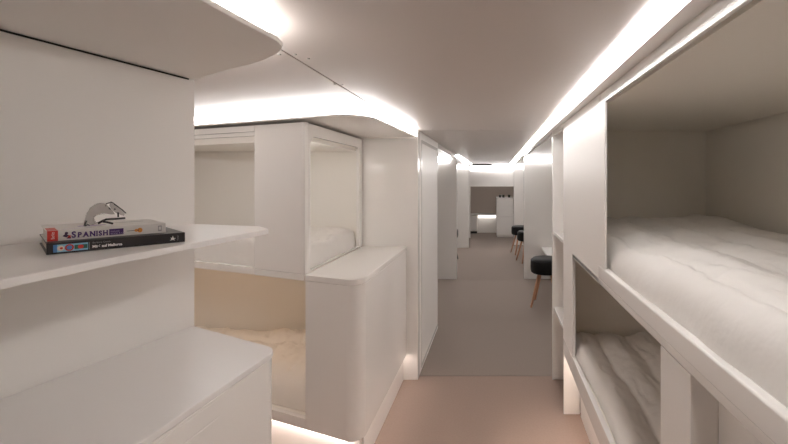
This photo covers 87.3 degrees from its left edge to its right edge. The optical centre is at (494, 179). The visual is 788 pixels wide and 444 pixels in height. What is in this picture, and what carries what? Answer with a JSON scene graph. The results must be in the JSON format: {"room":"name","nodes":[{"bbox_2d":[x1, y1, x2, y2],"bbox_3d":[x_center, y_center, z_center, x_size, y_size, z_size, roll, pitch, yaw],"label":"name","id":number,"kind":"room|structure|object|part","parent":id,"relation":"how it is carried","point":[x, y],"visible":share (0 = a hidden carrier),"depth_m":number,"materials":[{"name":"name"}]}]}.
{"room":"dormitory","nodes":[
{"label":"dormitory","id":0,"kind":"room"},
{"bbox_2d":[0,31,193,399],"bbox_3d":[-1.230,0.573,-0.224,0.288,1.754,2.950,0,0,16],"label":"wall","id":1,"kind":"structure","parent":0,"point":[79,131],"depth_m":0.95,"materials":[{"name":"white paint"}]},
{"bbox_2d":[0,29,188,79],"bbox_3d":[-1.199,-0.302,-0.200,0.002,0.004,2.856,0,0,11],"label":"trim","id":2,"kind":"structure","parent":1,"relation":"attached to","point":[2,30],"depth_m":0.95,"materials":[{"name":"grey metal"}]},
{"bbox_2d":[0,224,267,288],"bbox_3d":[-0.810,0.140,0.250,0.588,0.013,1.851,0,0,11],"label":"wall shelf","id":3,"kind":"object","parent":1,"relation":"attached to","point":[24,263],"visible":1,"depth_m":0.71,"materials":[{"name":"laminate"}]},
{"bbox_2d":[40,227,184,254],"bbox_3d":[-0.808,0.123,0.847,0.201,0.020,0.199,0,0,39],"label":"book","id":4,"kind":"object","parent":3,"relation":"on","point":[171,235],"visible":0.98,"depth_m":0.78,"materials":[{"name":"black paper"}]},
{"bbox_2d":[53,245,56,252],"bbox_3d":[-0.786,0.123,0.715,0.001,0.013,0.005,0,0,39],"label":"picture","id":5,"kind":"object","parent":4,"relation":"on","point":[54,246],"depth_m":0.71},
{"bbox_2d":[65,244,73,250],"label":"picture","id":6,"kind":"object","parent":4,"relation":"on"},
{"bbox_2d":[57,242,87,251],"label":"picture","id":7,"kind":"object","parent":4,"relation":"on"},
{"bbox_2d":[75,244,87,248],"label":"picture","id":8,"kind":"object","parent":4,"relation":"on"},
{"bbox_2d":[41,219,165,241],"bbox_3d":[-0.815,0.102,0.835,0.148,0.020,0.171,0,0,39],"label":"book","id":9,"kind":"object","parent":4,"relation":"on","point":[73,231],"visible":1,"depth_m":0.79,"materials":[{"name":"white paper"}]},
{"bbox_2d":[83,202,125,225],"bbox_3d":[-0.788,0.068,0.817,0.029,0.047,0.069,0,0,20],"label":"animal figurine","id":10,"kind":"object","parent":9,"relation":"on","point":[99,208],"visible":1,"depth_m":0.81,"materials":[{"name":"grey ceramic"}]},
{"bbox_3d":[-0.783,0.083,0.816,0.004,0.012,0.042,0,0,39],"label":"arm","id":11,"kind":"part","parent":10,"relation":"part of","materials":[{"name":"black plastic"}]},
{"bbox_2d":[0,0,282,79],"bbox_3d":[-0.954,-0.311,-0.181,0.895,0.012,2.906,0,0,4],"label":"ceiling","id":12,"kind":"structure","parent":1,"relation":"attached to","point":[191,39],"depth_m":0.82,"materials":[{"name":"white paint"}]},
{"bbox_2d":[212,0,268,31],"bbox_3d":[-0.585,-0.341,0.438,0.363,0.046,1.671,0,0,-14],"label":"light strip","id":13,"kind":"object","parent":1,"relation":"attached to","point":[241,8],"visible":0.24,"depth_m":0.82,"materials":[{"name":"white plastic"}]},
{"bbox_2d":[359,130,419,379],"bbox_3d":[-1.505,0.543,2.935,1.890,1.814,0.070,0,0,0],"label":"wall","id":14,"kind":"structure","parent":0,"point":[390,166],"depth_m":2.90,"materials":[{"name":"white paint"}]},
{"bbox_2d":[194,114,416,137],"bbox_3d":[-1.494,-0.312,2.407,1.857,0.012,0.977,0,0,0],"label":"trim","id":15,"kind":"structure","parent":14,"relation":"attached to","point":[358,126],"depth_m":2.21,"materials":[{"name":"white paint"}]},
{"bbox_2d":[194,104,416,135],"bbox_3d":[-1.485,-0.341,2.405,1.840,0.046,0.970,0,0,0],"label":"light strip","id":16,"kind":"object","parent":15,"relation":"attached to","point":[331,108],"visible":0.79,"depth_m":2.06,"materials":[{"name":"white plastic"}]},
{"bbox_2d":[194,0,653,164],"bbox_3d":[-1.062,-0.366,4.200,2.775,0.057,11.600,0,0,0],"label":"ceiling","id":17,"kind":"structure","parent":0,"point":[428,65],"depth_m":1.25,"materials":[{"name":"white paint"}]},
{"bbox_2d":[469,164,491,165],"bbox_3d":[-0.350,-0.354,9.450,0.540,0.022,0.500,0,0,0],"label":"ceiling vent","id":18,"kind":"object","parent":17,"relation":"in","point":[469,164],"visible":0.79,"depth_m":9.46,"materials":[{"name":"grey"}]},
{"bbox_2d":[420,132,437,372],"bbox_3d":[-0.595,0.543,3.451,0.070,1.814,0.958,0,0,0],"label":"wall","id":19,"kind":"structure","parent":0,"point":[429,155],"depth_m":3.37,"materials":[{"name":"white paint"}]},
{"bbox_2d":[421,140,437,367],"bbox_3d":[-0.558,0.557,3.460,0.004,1.725,0.880,0,0,0],"label":"trim","id":20,"kind":"structure","parent":19,"relation":"attached to","point":[422,141],"depth_m":3.20,"materials":[{"name":"white laminate"}]},
{"bbox_2d":[438,143,456,158],"bbox_3d":[-0.585,-0.338,4.890,0.050,0.052,1.918,0,0,0],"label":"trim","id":21,"kind":"structure","parent":19,"relation":"attached to","point":[441,148],"depth_m":4.71,"materials":[{"name":"white laminate"}]},
{"bbox_2d":[457,163,468,247],"bbox_3d":[-1.505,0.543,8.585,1.890,1.814,0.070,0,0,0],"label":"wall","id":22,"kind":"structure","parent":0,"point":[462,173],"depth_m":8.55,"materials":[{"name":"white paint"}]},
{"bbox_2d":[457,165,467,167],"bbox_3d":[-1.436,-0.287,8.537,1.728,0.065,0.023,0,0,0],"label":"light strip","id":23,"kind":"object","parent":22,"relation":"attached to","point":[458,166],"visible":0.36,"depth_m":8.53,"materials":[{"name":"white plastic"}]},
{"bbox_2d":[457,157,468,164],"bbox_3d":[-0.585,-0.335,7.235,0.050,0.020,2.628,0,0,0],"label":"trim","id":24,"kind":"structure","parent":22,"relation":"attached to","point":[458,159],"depth_m":7.03,"materials":[{"name":"white laminate"}]},
{"bbox_2d":[374,233,589,443],"bbox_3d":[-0.475,1.480,4.850,3.950,0.060,12.900,0,0,0],"label":"floor","id":25,"kind":"structure","parent":0,"point":[427,409],"depth_m":3.06,"materials":[{"name":"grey carpet"}]},
{"bbox_2d":[0,326,272,443],"bbox_3d":[-1.014,0.946,-0.144,0.887,1.008,2.712,0,0,0],"label":"base cabinet","id":26,"kind":"object","parent":25,"relation":"on","point":[191,385],"visible":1,"depth_m":0.84,"materials":[{"name":"laminate"}]},
{"bbox_3d":[-0.588,0.482,0.826,0.002,0.036,0.295,0,0,4],"label":"drawer","id":27,"kind":"part","parent":26,"relation":"part of","materials":[{"name":"white laminate"}]},
{"bbox_3d":[-0.588,0.952,0.826,0.002,0.897,0.295,0,0,4],"label":"door","id":28,"kind":"part","parent":26,"relation":"part of","materials":[{"name":"white laminate"}]},
{"bbox_2d":[194,122,406,443],"bbox_3d":[-1.528,0.578,2.409,1.784,1.745,0.973,0,0,0],"label":"bunk bed","id":29,"kind":"object","parent":25,"relation":"on","point":[285,179],"visible":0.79,"depth_m":2.20,"materials":[{"name":"white laminate"}]},
{"bbox_3d":[-1.804,0.492,2.364,1.094,0.041,0.025,0,0,21],"label":"rail","id":30,"kind":"part","parent":29,"relation":"part of","materials":[{"name":"white laminate"}]},
{"bbox_3d":[-1.681,0.858,2.885,1.437,0.713,0.020,0,0,0],"label":"panel","id":31,"kind":"part","parent":29,"relation":"part of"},
{"bbox_2d":[196,326,305,411],"bbox_3d":[-1.625,1.107,2.470,1.344,0.214,0.783,0,0,0],"label":"duvet","id":32,"kind":"object","parent":29,"relation":"on","point":[288,346],"visible":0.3,"depth_m":2.31,"materials":[{"name":"white fabric"}]},
{"bbox_2d":[194,227,355,267],"bbox_3d":[-1.643,0.401,2.477,1.321,0.151,0.798,0,0,0],"label":"duvet","id":33,"kind":"object","parent":29,"relation":"on","point":[327,243],"visible":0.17,"depth_m":2.33,"materials":[{"name":"white fabric"}]},
{"bbox_3d":[-1.693,0.137,2.885,1.414,0.681,0.020,0,0,0],"label":"panel","id":34,"kind":"part","parent":29,"relation":"part of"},
{"bbox_3d":[-1.127,0.495,2.102,0.356,0.034,0.025,0,0,21],"label":"rail","id":35,"kind":"part","parent":29,"relation":"part of","materials":[{"name":"white laminate"}]},
{"bbox_3d":[-1.635,1.237,2.299,1.456,0.056,0.025,0,0,21],"label":"rail","id":36,"kind":"part","parent":29,"relation":"part of","materials":[{"name":"white laminate"}]},
{"bbox_3d":[-0.973,0.091,2.462,0.022,0.773,0.866,0,0,0],"label":"panel","id":37,"kind":"part","parent":29,"relation":"part of","materials":[{"name":"white laminate"}]},
{"bbox_2d":[306,246,406,285],"bbox_3d":[-0.797,0.494,2.409,0.322,0.030,0.973,0,0,0],"label":"countertop","id":38,"kind":"structure","parent":29,"relation":"on","point":[357,267],"depth_m":2.21,"materials":[{"name":"white laminate"}]},
{"bbox_2d":[471,215,477,232],"bbox_3d":[-0.640,1.210,10.912,0.320,0.480,0.167,0,0,0],"label":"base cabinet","id":39,"kind":"object","parent":25,"relation":"on","point":[474,218],"visible":0.56,"depth_m":10.83,"materials":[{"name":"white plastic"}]},
{"bbox_3d":[-0.640,1.185,10.834,0.280,0.370,0.011,0,0,0],"label":"door","id":40,"kind":"part","parent":39,"relation":"part of","materials":[{"name":"white wood"}]},
{"bbox_2d":[496,197,512,236],"bbox_3d":[0.246,0.949,10.447,0.433,1.002,0.705,0,0,0],"label":"base cabinet","id":41,"kind":"object","parent":25,"relation":"on","point":[504,206],"visible":0.98,"depth_m":10.10,"materials":[{"name":"white laminate"}]},
{"bbox_3d":[0.247,0.696,10.109,0.415,0.452,0.018,0,0,0],"label":"drawer","id":42,"kind":"part","parent":41,"relation":"part of","materials":[{"name":"white laminate"}]},
{"bbox_3d":[0.247,1.165,10.109,0.415,0.470,0.018,0,0,0],"label":"door","id":43,"kind":"part","parent":41,"relation":"part of","materials":[{"name":"white laminate"}]},
{"bbox_2d":[511,225,523,254],"bbox_3d":[0.505,1.175,7.900,0.364,0.549,0.364,0,0,-14],"label":"stool","id":44,"kind":"object","parent":25,"relation":"on","point":[515,228],"visible":0.58,"depth_m":7.78,"materials":[{"name":"black leather"}]},
{"bbox_3d":[0.505,0.988,7.900,0.364,0.174,0.364,0,0,-14],"label":"seat","id":45,"kind":"part","parent":44,"relation":"part of","materials":[{"name":"black leather"}]},
{"bbox_2d":[516,230,523,263],"bbox_3d":[0.575,1.175,7.120,0.364,0.549,0.364,0,0,-17],"label":"stool","id":46,"kind":"object","parent":25,"relation":"on","point":[520,234],"visible":0.38,"depth_m":7.01,"materials":[{"name":"black leather"}]},
{"bbox_3d":[0.438,1.260,7.188,0.143,0.380,0.037,0,0,24],"label":"leg","id":47,"kind":"part","parent":46,"relation":"part of","materials":[{"name":"brown wood"}]},
{"bbox_3d":[0.575,0.988,7.120,0.364,0.174,0.364,0,0,-17],"label":"seat","id":48,"kind":"part","parent":46,"relation":"part of","materials":[{"name":"black leather"}]},
{"bbox_2d":[530,255,551,307],"bbox_3d":[0.595,1.175,4.660,0.364,0.549,0.364,0,0,14],"label":"stool","id":49,"kind":"object","parent":25,"relation":"on","point":[539,265],"visible":0.65,"depth_m":4.55,"materials":[{"name":"black leather"}]},
{"bbox_3d":[0.461,1.260,4.585,0.143,0.380,0.037,0,0,-27],"label":"leg","id":50,"kind":"part","parent":49,"relation":"part of","materials":[{"name":"brown wood"}]},
{"bbox_3d":[0.514,1.260,4.790,0.037,0.380,0.143,0,0,-35],"label":"leg","id":51,"kind":"part","parent":49,"relation":"part of","materials":[{"name":"brown wood"}]},
{"bbox_3d":[0.595,0.988,4.660,0.364,0.174,0.364,0,0,14],"label":"seat","id":52,"kind":"part","parent":49,"relation":"part of","materials":[{"name":"black leather"}]},
{"bbox_2d":[542,247,551,255],"bbox_3d":[1.085,1.215,5.450,0.810,0.470,0.800,0,0,0],"label":"table","id":53,"kind":"object","parent":25,"relation":"on","point":[547,250],"visible":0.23,"depth_m":5.56,"materials":[{"name":"laminate"}]},
{"bbox_2d":[552,124,580,412],"bbox_3d":[0.683,0.550,2.711,0.533,1.800,0.438,0,0,0],"label":"tall cabinet","id":54,"kind":"object","parent":25,"relation":"on","point":[557,135],"visible":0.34,"depth_m":2.90,"materials":[{"name":"white laminate"}]},
{"bbox_3d":[0.683,0.550,2.917,0.533,1.800,0.025,0,0,0],"label":"panel","id":55,"kind":"part","parent":54,"relation":"part of","materials":[{"name":"white laminate"}]},
{"bbox_2d":[554,307,562,327],"bbox_3d":[0.663,0.930,2.708,0.472,0.020,0.391,0,0,0],"label":"shelf","id":56,"kind":"object","parent":54,"relation":"attached to","point":[558,310],"depth_m":2.76,"materials":[{"name":"white laminate"}]},
{"bbox_2d":[554,232,562,241],"bbox_3d":[0.663,0.385,2.708,0.472,0.020,0.391,0,0,0],"label":"shelf","id":57,"kind":"object","parent":54,"relation":"attached to","point":[559,235],"depth_m":2.75,"materials":[{"name":"white laminate"}]},
{"bbox_2d":[563,0,787,443],"bbox_3d":[0.866,0.550,0.780,0.889,1.800,3.420,0,0,0],"label":"bunk bed","id":58,"kind":"object","parent":25,"relation":"on","point":[699,125],"visible":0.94,"depth_m":1.76,"materials":[{"name":"white laminate"}]},
{"bbox_3d":[0.475,1.263,2.482,0.100,0.374,0.015,0,0,0],"label":"support panel","id":59,"kind":"part","parent":58,"relation":"part of","materials":[{"name":"white laminate"}]},
{"bbox_3d":[0.435,0.315,2.062,0.020,1.330,0.855,0,0,0],"label":"panel","id":60,"kind":"part","parent":58,"relation":"part of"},
{"bbox_3d":[0.436,1.025,0.795,0.022,0.100,3.390,0,0,0],"label":"rail","id":61,"kind":"part","parent":58,"relation":"part of","materials":[{"name":"white laminate"}]},
{"bbox_3d":[0.426,0.013,1.585,0.010,0.663,0.095,0,0,0],"label":"opening frame","id":62,"kind":"part","parent":58,"relation":"part of","materials":[{"name":"white wood"}]},
{"bbox_3d":[0.878,0.325,2.470,0.864,1.350,0.040,0,0,0],"label":"panel","id":63,"kind":"part","parent":58,"relation":"part of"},
{"bbox_2d":[576,331,718,443],"bbox_3d":[0.860,0.941,0.795,0.829,0.097,3.294,0,0,0],"label":"duvet","id":64,"kind":"object","parent":58,"relation":"on","point":[623,373],"visible":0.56,"depth_m":1.83,"materials":[{"name":"white fabric"}]},
{"bbox_3d":[0.427,-0.309,0.317,0.012,0.018,2.433,0,0,0],"label":"opening frame","id":65,"kind":"part","parent":58,"relation":"part of","materials":[{"name":"white laminate"}]},
{"bbox_3d":[0.434,0.385,0.654,0.026,0.080,3.108,0,0,0],"label":"rail","id":66,"kind":"part","parent":58,"relation":"part of","materials":[{"name":"white laminate"}]},
{"bbox_3d":[0.457,0.700,0.951,0.061,0.550,0.158,0,0,0],"label":"divider post","id":67,"kind":"part","parent":58,"relation":"part of","materials":[{"name":"white laminate"}]},
{"bbox_2d":[607,214,787,407],"bbox_3d":[0.855,0.278,0.795,0.845,0.166,3.295,0,0,0],"label":"duvet","id":68,"kind":"object","parent":58,"relation":"on","point":[724,280],"visible":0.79,"depth_m":1.00,"materials":[{"name":"white fabric"}]},
{"bbox_3d":[0.493,0.700,-0.015,0.013,0.550,1.771,0,0,0],"label":"recess panel","id":69,"kind":"part","parent":58,"relation":"part of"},
{"bbox_3d":[1.300,0.550,0.775,0.020,1.800,3.350,0,0,0],"label":"panel","id":70,"kind":"part","parent":58,"relation":"part of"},
{"bbox_2d":[469,165,513,237],"bbox_3d":[-0.475,0.542,10.040,3.950,1.815,0.080,0,0,0],"label":"wall","id":71,"kind":"structure","parent":0,"point":[476,177],"depth_m":10.00,"materials":[{"name":"white paint"}]},
{"bbox_2d":[469,185,513,237],"bbox_3d":[-0.090,0.792,9.992,1.110,1.315,0.015,0,0,0],"label":"trim","id":72,"kind":"structure","parent":71,"relation":"attached to","point":[470,186],"depth_m":9.98,"materials":[{"name":"white laminate"}]},
{"bbox_2d":[470,166,512,169],"bbox_3d":[-0.080,-0.297,9.970,1.080,0.105,0.030,0,0,0],"label":"light strip","id":73,"kind":"object","parent":71,"relation":"attached to","point":[471,167],"visible":0.79,"depth_m":9.96,"materials":[{"name":"white plastic"}]},
{"bbox_2d":[471,187,512,232],"bbox_3d":[-0.475,0.542,11.030,3.850,1.815,0.060,0,0,0],"label":"wall","id":74,"kind":"structure","parent":0,"point":[483,199],"depth_m":11.00,"materials":[{"name":"beige paint"}]},
{"bbox_2d":[471,213,495,217],"bbox_3d":[-0.990,0.973,10.909,2.020,0.115,0.179,0,0,0],"label":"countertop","id":75,"kind":"structure","parent":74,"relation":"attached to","point":[471,213],"depth_m":10.86,"materials":[{"name":"white laminate"}]},
{"bbox_3d":[-0.220,0.993,10.870,0.480,0.074,0.020,0,0,0],"label":"light strip","id":76,"kind":"part","parent":75,"relation":"part of","materials":[{"name":"white plastic"}]},
{"bbox_2d":[438,156,551,278],"bbox_3d":[-0.475,0.543,5.890,3.950,1.814,0.080,0,0,0],"label":"wall","id":77,"kind":"structure","parent":0,"point":[537,175],"depth_m":5.86,"materials":[{"name":"white paint"}]},
{"bbox_2d":[438,157,449,161],"bbox_3d":[-1.482,-0.298,5.837,1.635,0.073,0.023,0,0,0],"label":"light strip","id":78,"kind":"object","parent":77,"relation":"attached to","point":[440,159],"visible":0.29,"depth_m":5.83,"materials":[{"name":"white plastic"}]},
{"bbox_2d":[525,157,551,161],"bbox_3d":[0.944,-0.300,5.846,1.013,0.070,0.023,0,0,0],"label":"light strip","id":79,"kind":"object","parent":77,"relation":"attached to","point":[527,159],"visible":0.36,"depth_m":5.83,"materials":[{"name":"white plastic"}]},
{"bbox_2d":[508,0,681,165],"bbox_3d":[0.348,-0.363,4.800,0.045,0.012,10.200,0,0,0],"label":"light strip","id":80,"kind":"object","parent":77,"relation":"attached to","point":[658,9],"visible":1,"depth_m":1.12,"materials":[{"name":"white plastic"}]},
{"bbox_2d":[510,0,715,165],"bbox_3d":[0.404,-0.353,4.175,0.063,0.025,11.550,0,0,0],"label":"trim","id":81,"kind":"structure","parent":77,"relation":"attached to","point":[685,11],"depth_m":1.09,"materials":[{"name":"white laminate"}]},
{"bbox_2d":[514,165,523,244],"bbox_3d":[0.963,0.550,8.985,1.075,1.800,0.070,0,0,0],"label":"wall","id":82,"kind":"structure","parent":0,"point":[518,172],"depth_m":8.95,"materials":[{"name":"white paint"}]},
{"bbox_2d":[514,157,523,164],"bbox_3d":[0.968,-0.349,7.440,1.064,0.022,3.018,0,0,0],"label":"ceiling","id":83,"kind":"structure","parent":0,"point":[521,161],"depth_m":7.73,"materials":[{"name":"white paint"}]},
{"bbox_2d":[525,131,562,156],"bbox_3d":[0.968,-0.349,4.395,1.064,0.022,2.928,0,0,0],"label":"ceiling","id":84,"kind":"structure","parent":0,"point":[544,149],"depth_m":4.58,"materials":[{"name":"white paint"}]}
]}

